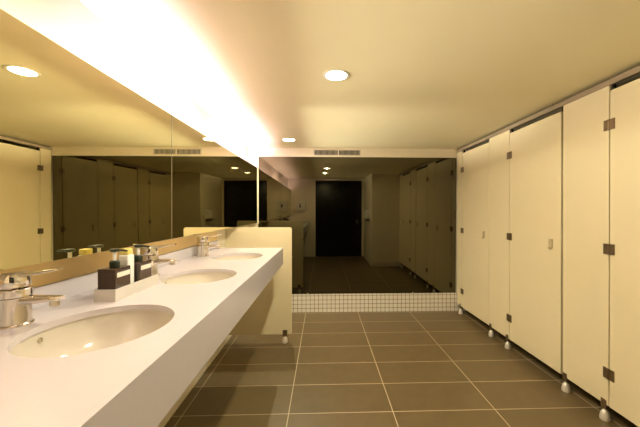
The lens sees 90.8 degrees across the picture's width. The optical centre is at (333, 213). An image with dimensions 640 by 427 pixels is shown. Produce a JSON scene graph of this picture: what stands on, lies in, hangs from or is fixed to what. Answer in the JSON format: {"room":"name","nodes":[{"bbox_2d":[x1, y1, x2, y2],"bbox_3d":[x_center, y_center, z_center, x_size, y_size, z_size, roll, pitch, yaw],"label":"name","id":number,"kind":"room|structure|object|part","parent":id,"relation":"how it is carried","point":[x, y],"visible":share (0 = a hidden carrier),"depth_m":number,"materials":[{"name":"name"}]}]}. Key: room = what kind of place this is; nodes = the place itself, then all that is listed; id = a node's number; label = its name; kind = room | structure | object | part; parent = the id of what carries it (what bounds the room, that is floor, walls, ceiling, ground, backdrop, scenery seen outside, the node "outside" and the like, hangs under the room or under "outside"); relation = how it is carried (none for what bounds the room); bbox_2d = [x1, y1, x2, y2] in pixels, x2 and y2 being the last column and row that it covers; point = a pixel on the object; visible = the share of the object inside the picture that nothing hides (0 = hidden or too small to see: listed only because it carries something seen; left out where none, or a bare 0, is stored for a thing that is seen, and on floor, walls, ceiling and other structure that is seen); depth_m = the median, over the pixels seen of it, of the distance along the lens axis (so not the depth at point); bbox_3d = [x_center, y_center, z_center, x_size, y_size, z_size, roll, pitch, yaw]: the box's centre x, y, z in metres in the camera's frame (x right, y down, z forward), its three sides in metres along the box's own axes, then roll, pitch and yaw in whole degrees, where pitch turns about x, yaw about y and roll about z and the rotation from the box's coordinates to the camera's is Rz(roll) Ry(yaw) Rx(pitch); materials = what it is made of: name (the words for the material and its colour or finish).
{"room":"public restroom","nodes":[
{"label":"public restroom","id":0,"kind":"room"},
{"bbox_2d":[0,0,247,426],"bbox_3d":[-1.115,0.234,1.848,0.100,2.222,4.970,0,0,-2],"label":"wall","id":1,"kind":"structure","parent":0,"point":[70,24],"depth_m":1.54,"materials":[{"name":"white paint"}]},
{"bbox_2d":[0,9,171,270],"bbox_3d":[-0.964,-0.204,0.655,0.118,0.742,2.377,0,0,-2],"label":"wall mirror","id":2,"kind":"object","parent":1,"relation":"attached to","point":[86,158],"visible":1,"depth_m":1.10,"materials":[{"name":"beige mirror"}]},
{"bbox_2d":[0,231,282,426],"bbox_3d":[-0.729,0.399,1.222,0.626,0.455,3.489,0,0,-2],"label":"countertop","id":3,"kind":"structure","parent":1,"relation":"attached to","point":[137,382],"depth_m":0.86,"materials":[{"name":"white stone"}]},
{"bbox_2d":[0,267,64,329],"bbox_3d":[-0.899,0.244,0.930,0.185,0.166,0.094,0,0,-2],"label":"faucet","id":4,"kind":"object","parent":3,"relation":"on","point":[17,299],"visible":1,"depth_m":0.91,"materials":[{"name":"silver metal"}]},
{"bbox_3d":[-0.875,0.177,0.931,0.132,0.032,0.040,0,0,-2],"label":"lever","id":5,"kind":"part","parent":4,"relation":"part of","materials":[{"name":"silver metal"}]},
{"bbox_3d":[-0.869,0.257,0.931,0.123,0.034,0.046,0,0,-2],"label":"spout","id":6,"kind":"part","parent":4,"relation":"part of","materials":[{"name":"silver metal"}]},
{"bbox_2d":[9,310,172,357],"bbox_3d":[-0.676,0.416,0.924,0.398,0.137,0.462,0,0,-2],"label":"washbasin","id":7,"kind":"object","parent":3,"relation":"in","point":[94,333],"visible":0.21,"depth_m":1.05,"materials":[{"name":"beige ceramic"}]},
{"bbox_3d":[-1.038,0.213,1.211,0.008,0.083,3.489,0,0,-2],"label":"splash panel","id":8,"kind":"part","parent":3,"relation":"part of","materials":[{"name":"brown wood"}]},
{"bbox_2d":[94,274,158,301],"bbox_3d":[-0.848,0.303,1.312,0.078,0.046,0.305,0,0,-2],"label":"soap tray","id":9,"kind":"object","parent":3,"relation":"on","point":[118,294],"visible":0.86,"depth_m":1.22,"materials":[{"name":"grey ceramic"}]},
{"bbox_2d":[98,248,129,289],"bbox_3d":[-0.839,0.226,1.215,0.080,0.181,0.092,0,0,-2],"label":"soap dispenser","id":10,"kind":"object","parent":9,"relation":"on","point":[115,276],"visible":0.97,"depth_m":1.18,"materials":[{"name":"brown plastic"}]},
{"bbox_2d":[98,265,129,289],"bbox_3d":[-0.845,0.261,1.215,0.067,0.110,0.092,0,0,-2],"label":"bottle","id":11,"kind":"object","parent":10,"relation":"on","point":[113,277],"depth_m":1.17,"materials":[{"name":"brown plastic"}]},
{"bbox_3d":[-0.845,0.163,1.215,0.013,0.034,0.013,0,0,-2],"label":"stem","id":12,"kind":"part","parent":10,"relation":"part of","materials":[{"name":"white plastic"}]},
{"bbox_2d":[119,248,133,283],"bbox_3d":[-0.850,0.230,1.292,0.038,0.172,0.044,0,0,-2],"label":"jar","id":13,"kind":"object","parent":9,"relation":"on","point":[126,258],"visible":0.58,"depth_m":1.28,"materials":[{"name":"white plastic"}]},
{"bbox_3d":[-0.850,0.156,1.292,0.032,0.024,0.036,0,0,-2],"label":"lid","id":14,"kind":"part","parent":13,"relation":"part of","materials":[{"name":"yellow plastic"}]},
{"bbox_2d":[134,244,150,281],"bbox_3d":[-0.844,0.225,1.370,0.080,0.181,0.092,0,0,-2],"label":"soap dispenser","id":15,"kind":"object","parent":9,"relation":"on","point":[142,267],"visible":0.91,"depth_m":1.35,"materials":[{"name":"brown plastic"}]},
{"bbox_2d":[134,259,150,281],"bbox_3d":[-0.850,0.261,1.370,0.067,0.110,0.092,0,0,-2],"label":"bottle","id":16,"kind":"object","parent":15,"relation":"on","point":[142,267],"depth_m":1.35,"materials":[{"name":"brown plastic"}]},
{"bbox_2d":[140,244,176,274],"bbox_3d":[-0.925,0.242,1.659,0.185,0.166,0.094,0,0,-2],"label":"faucet","id":17,"kind":"object","parent":3,"relation":"on","point":[151,252],"visible":0.7,"depth_m":1.64,"materials":[{"name":"metal"}]},
{"bbox_3d":[-0.900,0.175,1.660,0.132,0.032,0.040,0,0,-2],"label":"lever","id":18,"kind":"part","parent":17,"relation":"part of","materials":[{"name":"silver metal"}]},
{"bbox_3d":[-0.894,0.256,1.661,0.123,0.034,0.046,0,0,-2],"label":"spout","id":19,"kind":"part","parent":17,"relation":"part of","materials":[{"name":"silver metal"}]},
{"bbox_2d":[161,272,234,284],"bbox_3d":[-0.701,0.415,1.654,0.398,0.137,0.462,0,0,-2],"label":"washbasin","id":20,"kind":"object","parent":3,"relation":"in","point":[203,277],"visible":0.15,"depth_m":1.83,"materials":[{"name":"beige ceramic"}]},
{"bbox_2d":[196,234,221,256],"bbox_3d":[-0.951,0.240,2.399,0.185,0.166,0.094,0,0,-2],"label":"faucet","id":21,"kind":"object","parent":3,"relation":"on","point":[202,243],"visible":1,"depth_m":2.37,"materials":[{"name":"metal"}]},
{"bbox_3d":[-0.920,0.254,2.400,0.123,0.034,0.046,0,0,-2],"label":"spout","id":22,"kind":"part","parent":21,"relation":"part of","materials":[{"name":"silver metal"}]},
{"bbox_2d":[215,255,260,259],"bbox_3d":[-0.727,0.413,2.389,0.398,0.137,0.462,0,0,-2],"label":"washbasin","id":23,"kind":"object","parent":3,"relation":"in","point":[236,257],"visible":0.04,"depth_m":2.58,"materials":[{"name":"beige ceramic"}]},
{"bbox_2d":[172,115,257,238],"bbox_3d":[-1.041,-0.230,3.026,0.130,0.751,2.371,0,0,-2],"label":"wall mirror","id":24,"kind":"object","parent":1,"relation":"attached to","point":[214,188],"visible":0.89,"depth_m":2.38,"materials":[{"name":"beige mirror"}]},
{"bbox_2d":[79,0,639,148],"bbox_3d":[1.034,-0.926,1.920,4.400,0.100,4.970,0,0,-2],"label":"ceiling","id":25,"kind":"structure","parent":0,"point":[425,74],"depth_m":1.80,"materials":[{"name":"beige paint"}]},
{"bbox_2d":[282,138,295,141],"bbox_3d":[-0.535,-0.878,3.762,0.172,0.004,0.172,0,0,-2],"label":"recessed light","id":26,"kind":"object","parent":25,"relation":"in","point":[284,139],"visible":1,"depth_m":3.74,"materials":[{"name":"white"}]},
{"bbox_2d":[323,69,349,80],"bbox_3d":[0.016,-0.874,2.000,0.172,0.004,0.172,0,0,-2],"label":"recessed light","id":27,"kind":"object","parent":25,"relation":"in","point":[331,75],"visible":1,"depth_m":1.99,"materials":[{"name":"white"}]},
{"bbox_2d":[248,147,471,292],"bbox_3d":[0.949,0.229,4.347,4.200,2.222,0.119,0,0,-2],"label":"wall","id":28,"kind":"structure","parent":0,"point":[253,153],"depth_m":4.27,"materials":[{"name":"white paint"}]},
{"bbox_2d":[313,149,360,155],"bbox_3d":[0.045,-0.820,4.251,0.644,0.094,0.004,0,0,-2],"label":"air vent","id":29,"kind":"object","parent":28,"relation":"in","point":[316,152],"visible":1,"depth_m":4.25,"materials":[{"name":"beige metal"}]},
{"bbox_2d":[258,157,455,293],"bbox_3d":[0.330,0.166,4.276,2.694,1.857,0.028,0,0,-2],"label":"mirror","id":30,"kind":"object","parent":28,"relation":"attached to","point":[359,225],"visible":0.99,"depth_m":4.28,"materials":[{"name":"brown mirror"}]},
{"bbox_3d":[-1.012,-0.311,4.227,0.008,0.900,0.026,0,0,-2],"label":"edge trim","id":31,"kind":"part","parent":30,"relation":"part of","materials":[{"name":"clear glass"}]},
{"bbox_2d":[292,293,466,312],"bbox_3d":[0.950,1.215,4.311,4.200,0.250,0.012,0,0,-2],"label":"baseboard","id":32,"kind":"structure","parent":28,"relation":"attached to","point":[374,302],"depth_m":4.29,"materials":[{"name":"white tile"}]},
{"bbox_2d":[164,311,637,426],"bbox_3d":[1.033,1.396,1.925,4.400,0.100,4.970,0,0,-2],"label":"floor","id":33,"kind":"structure","parent":0,"point":[415,368],"depth_m":2.55,"materials":[{"name":"brown tile"}]},
{"bbox_2d":[226,227,291,343],"bbox_3d":[-0.772,0.743,3.266,0.683,1.198,0.059,0,0,-2],"label":"screen","id":34,"kind":"object","parent":33,"relation":"on","point":[271,311],"visible":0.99,"depth_m":3.26,"materials":[{"name":"beige laminate"}]},
{"bbox_2d":[457,142,488,324],"bbox_3d":[1.710,0.258,3.897,0.059,2.168,0.826,0,0,-2],"label":"stall","id":35,"kind":"object","parent":33,"relation":"on","point":[472,165],"visible":0.99,"depth_m":3.84,"materials":[{"name":"beige laminate"}]},
{"bbox_2d":[488,107,562,373],"bbox_3d":[2.405,0.260,2.971,1.382,2.168,1.071,0,0,-2],"label":"stall","id":36,"kind":"object","parent":33,"relation":"on","point":[526,163],"visible":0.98,"depth_m":2.83,"materials":[{"name":"beige laminate"}]},
{"bbox_3d":[1.750,0.226,2.766,0.018,2.027,0.667,0,0,-2],"label":"door","id":37,"kind":"part","parent":36,"relation":"part of","materials":[{"name":"beige laminate"}]},
{"bbox_2d":[561,78,639,426],"bbox_3d":[2.446,0.263,1.780,1.382,2.168,1.324,0,0,-2],"label":"stall","id":38,"kind":"object","parent":33,"relation":"on","point":[601,128],"visible":1,"depth_m":2.06,"materials":[{"name":"beige laminate"}]},
{"bbox_2d":[457,65,639,152],"bbox_3d":[1.774,-0.842,2.701,0.074,0.036,3.217,0,0,-2],"label":"headrail","id":39,"kind":"object","parent":38,"relation":"attached to","point":[630,73],"visible":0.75,"depth_m":2.40,"materials":[{"name":"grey metal"}]},
{"bbox_3d":[1.787,0.228,1.691,0.018,2.027,0.654,0,0,-2],"label":"door","id":40,"kind":"part","parent":38,"relation":"part of","materials":[{"name":"beige laminate"}]}
]}

